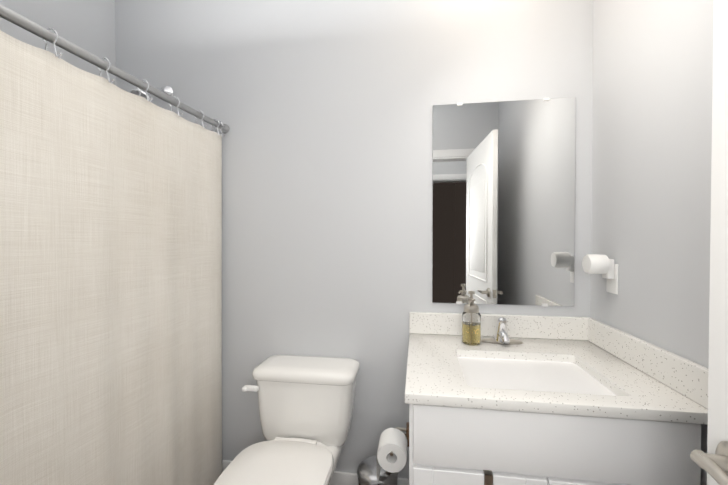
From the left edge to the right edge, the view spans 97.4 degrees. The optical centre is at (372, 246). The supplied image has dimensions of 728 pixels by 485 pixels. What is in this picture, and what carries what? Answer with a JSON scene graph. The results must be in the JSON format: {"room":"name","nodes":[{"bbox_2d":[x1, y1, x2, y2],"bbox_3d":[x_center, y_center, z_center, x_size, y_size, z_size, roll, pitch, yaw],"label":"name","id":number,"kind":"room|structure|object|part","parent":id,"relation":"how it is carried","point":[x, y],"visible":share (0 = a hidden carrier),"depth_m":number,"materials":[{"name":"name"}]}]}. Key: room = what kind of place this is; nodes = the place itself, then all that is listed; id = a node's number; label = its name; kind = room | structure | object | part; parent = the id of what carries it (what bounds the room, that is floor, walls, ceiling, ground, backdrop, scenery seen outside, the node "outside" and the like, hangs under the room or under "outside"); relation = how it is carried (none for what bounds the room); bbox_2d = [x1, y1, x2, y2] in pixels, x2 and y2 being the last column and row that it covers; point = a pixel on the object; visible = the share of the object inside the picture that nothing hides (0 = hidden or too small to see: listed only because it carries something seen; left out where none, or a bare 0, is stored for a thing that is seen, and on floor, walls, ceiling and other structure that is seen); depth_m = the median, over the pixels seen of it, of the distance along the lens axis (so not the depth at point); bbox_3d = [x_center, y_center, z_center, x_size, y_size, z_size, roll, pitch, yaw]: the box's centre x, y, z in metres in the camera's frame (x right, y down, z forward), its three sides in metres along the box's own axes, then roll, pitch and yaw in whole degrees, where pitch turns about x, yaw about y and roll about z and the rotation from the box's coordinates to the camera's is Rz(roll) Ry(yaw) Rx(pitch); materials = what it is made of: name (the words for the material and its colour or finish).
{"room":"bathroom","nodes":[
{"label":"bathroom","id":0,"kind":"room"},
{"bbox_2d":[0,0,115,84],"bbox_3d":[-1.767,-0.054,-0.726,0.120,2.580,4.950,0,1,8],"label":"wall","id":1,"kind":"structure","parent":0,"point":[88,25],"depth_m":1.50,"materials":[{"name":"grey paint"}]},
{"bbox_2d":[115,0,592,478],"bbox_3d":[-0.197,-0.086,1.615,2.585,2.580,0.120,0,1,8],"label":"wall","id":2,"kind":"structure","parent":0,"point":[322,110],"depth_m":1.55,"materials":[{"name":"grey paint"}]},
{"bbox_2d":[0,4,228,136],"bbox_3d":[-0.857,-0.539,0.823,0.073,0.140,1.618,0,1,8],"label":"curtain rod","id":3,"kind":"object","parent":2,"relation":"attached to","point":[19,20],"visible":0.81,"depth_m":0.97,"materials":[{"name":"silver metal"}]},
{"bbox_2d":[0,30,221,484],"bbox_3d":[-0.858,0.318,0.837,0.025,1.724,1.565,0,1,8],"label":"shower curtain","id":4,"kind":"object","parent":3,"relation":"hanging from","point":[110,284],"visible":0.98,"depth_m":0.99,"materials":[{"name":"fabric"}]},
{"bbox_2d":[130,85,173,102],"bbox_3d":[-1.082,-0.748,1.569,0.096,0.173,0.195,0,1,8],"label":"shower head","id":5,"kind":"object","parent":2,"relation":"attached to","point":[167,90],"visible":0.5,"depth_m":1.60},
{"bbox_3d":[-1.077,-0.787,1.604,0.080,0.097,0.124,0,1,8],"label":"shower head arm","id":6,"kind":"part","parent":5,"relation":"part of"},
{"bbox_2d":[222,460,408,484],"bbox_3d":[-0.293,1.153,1.578,0.960,0.105,0.014,0,1,8],"label":"baseboard","id":7,"kind":"structure","parent":2,"relation":"attached to","point":[342,478],"depth_m":1.55,"materials":[{"name":"white paint"}]},
{"bbox_2d":[409,312,592,340],"bbox_3d":[0.564,0.358,1.444,0.785,0.098,0.019,0,1,8],"label":"backsplash","id":8,"kind":"structure","parent":2,"relation":"attached to","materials":[{"name":"stone"}]},
{"bbox_2d":[432,97,575,306],"bbox_3d":[0.583,-0.193,1.439,0.610,0.918,0.010,0,1,8],"label":"mirror","id":9,"kind":"object","parent":2,"relation":"attached to","point":[503,202],"visible":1,"depth_m":1.44,"materials":[{"name":"clear glass"}]},
{"bbox_2d":[590,0,713,484],"bbox_3d":[0.675,-0.049,-1.065,0.120,2.580,4.950,0,1,8],"label":"wall","id":10,"kind":"structure","parent":0,"point":[651,141],"depth_m":1.02,"materials":[{"name":"grey paint"}]},
{"bbox_2d":[582,254,618,294],"bbox_3d":[0.885,0.106,1.246,0.098,0.150,0.076,0,1,8],"label":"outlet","id":11,"kind":"object","parent":10,"relation":"attached to","point":[605,266],"visible":0.98,"depth_m":1.22,"materials":[{"name":"white plastic"}]},
{"bbox_2d":[606,263,618,294],"bbox_3d":[0.931,0.125,1.239,0.006,0.114,0.070,0,1,8],"label":"outlet plate","id":12,"kind":"object","parent":11,"relation":"attached to","point":[612,283],"depth_m":1.22,"materials":[{"name":"white plastic"}]},
{"bbox_2d":[690,0,727,484],"bbox_3d":[0.571,0.212,0.206,0.227,2.007,0.788,0,1,13],"label":"bathroom door","id":13,"kind":"structure","parent":10,"relation":"in","point":[718,377],"depth_m":0.56,"materials":[{"name":"white paint"}]},
{"bbox_3d":[0.571,0.213,0.206,0.160,1.710,0.777,0,1,8],"label":"bathroom door hardware","id":14,"kind":"part","parent":13,"relation":"part of","materials":[{"name":"silver metal"}]},
{"bbox_3d":[-0.538,1.262,-0.818,2.585,0.050,5.070,0,1,8],"label":"floor","id":15,"kind":"structure","parent":0,"visible":0},
{"bbox_2d":[214,354,359,484],"bbox_3d":[-0.338,0.871,1.220,0.482,0.677,0.722,0,1,8],"label":"toilet","id":16,"kind":"object","parent":15,"relation":"on","point":[306,407],"visible":1,"depth_m":1.36,"materials":[{"name":"white ceramic"}]},
{"bbox_3d":[-0.525,0.615,1.380,0.067,0.022,0.029,0,1,8],"label":"lever","id":17,"kind":"part","parent":16,"relation":"part of","materials":[{"name":"white plastic"}]},
{"bbox_3d":[-0.346,0.797,1.084,0.372,0.018,0.447,0,1,8],"label":"seat lid","id":18,"kind":"part","parent":16,"relation":"part of","materials":[{"name":"white plastic"}]},
{"bbox_3d":[-0.293,0.555,1.461,0.460,0.051,0.225,0,1,8],"label":"tank lid","id":19,"kind":"part","parent":16,"relation":"part of","materials":[{"name":"white ceramic"}]},
{"bbox_3d":[-0.293,0.718,1.463,0.435,0.273,0.195,0,1,8],"label":"tank","id":20,"kind":"part","parent":16,"relation":"part of","materials":[{"name":"white ceramic"}]},
{"bbox_2d":[357,455,397,484],"bbox_3d":[0.020,1.052,1.304,0.170,0.312,0.203,0,1,8],"label":"trash can","id":21,"kind":"object","parent":15,"relation":"on","point":[366,472],"visible":0.62,"depth_m":1.27,"materials":[{"name":"silver metal"}]},
{"bbox_2d":[376,312,707,484],"bbox_3d":[0.465,0.758,1.148,0.898,0.906,0.642,0,1,8],"label":"bathroom vanity","id":22,"kind":"object","parent":15,"relation":"on","point":[532,400],"visible":0.98,"depth_m":0.91,"materials":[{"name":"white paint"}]},
{"bbox_3d":[0.301,0.872,0.913,0.366,0.460,0.018,0,1,8],"label":"door","id":23,"kind":"part","parent":22,"relation":"part of","materials":[{"name":"white paint"}]},
{"bbox_2d":[404,332,707,425],"bbox_3d":[0.523,0.426,1.150,0.785,0.030,0.613,0,1,8],"label":"countertop","id":24,"kind":"structure","parent":22,"relation":"on","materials":[{"name":"stone"}]},
{"bbox_2d":[462,291,480,344],"bbox_3d":[0.418,0.297,1.348,0.076,0.220,0.077,0,1,8],"label":"soap dispenser","id":25,"kind":"object","parent":24,"relation":"on","point":[471,325],"visible":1,"depth_m":1.32,"materials":[{"name":"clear glass"}]},
{"bbox_2d":[462,310,480,344],"bbox_3d":[0.419,0.342,1.349,0.076,0.131,0.076,0,1,8],"label":"bottle","id":26,"kind":"object","parent":25,"relation":"attached to","point":[471,319],"depth_m":1.32,"materials":[{"name":"clear glass"}]},
{"bbox_2d":[480,317,522,344],"bbox_3d":[0.548,0.355,1.337,0.170,0.106,0.110,0,1,8],"label":"faucet","id":27,"kind":"object","parent":24,"relation":"on","point":[501,337],"depth_m":1.34,"materials":[{"name":"silver metal"}]},
{"bbox_3d":[0.485,0.543,0.883,0.736,0.172,0.018,0,1,8],"label":"drawer","id":28,"kind":"part","parent":22,"relation":"part of","materials":[{"name":"white paint"}]},
{"bbox_3d":[0.668,0.873,0.862,0.366,0.460,0.018,0,1,8],"label":"door","id":29,"kind":"part","parent":22,"relation":"part of","materials":[{"name":"white paint"}]}
]}

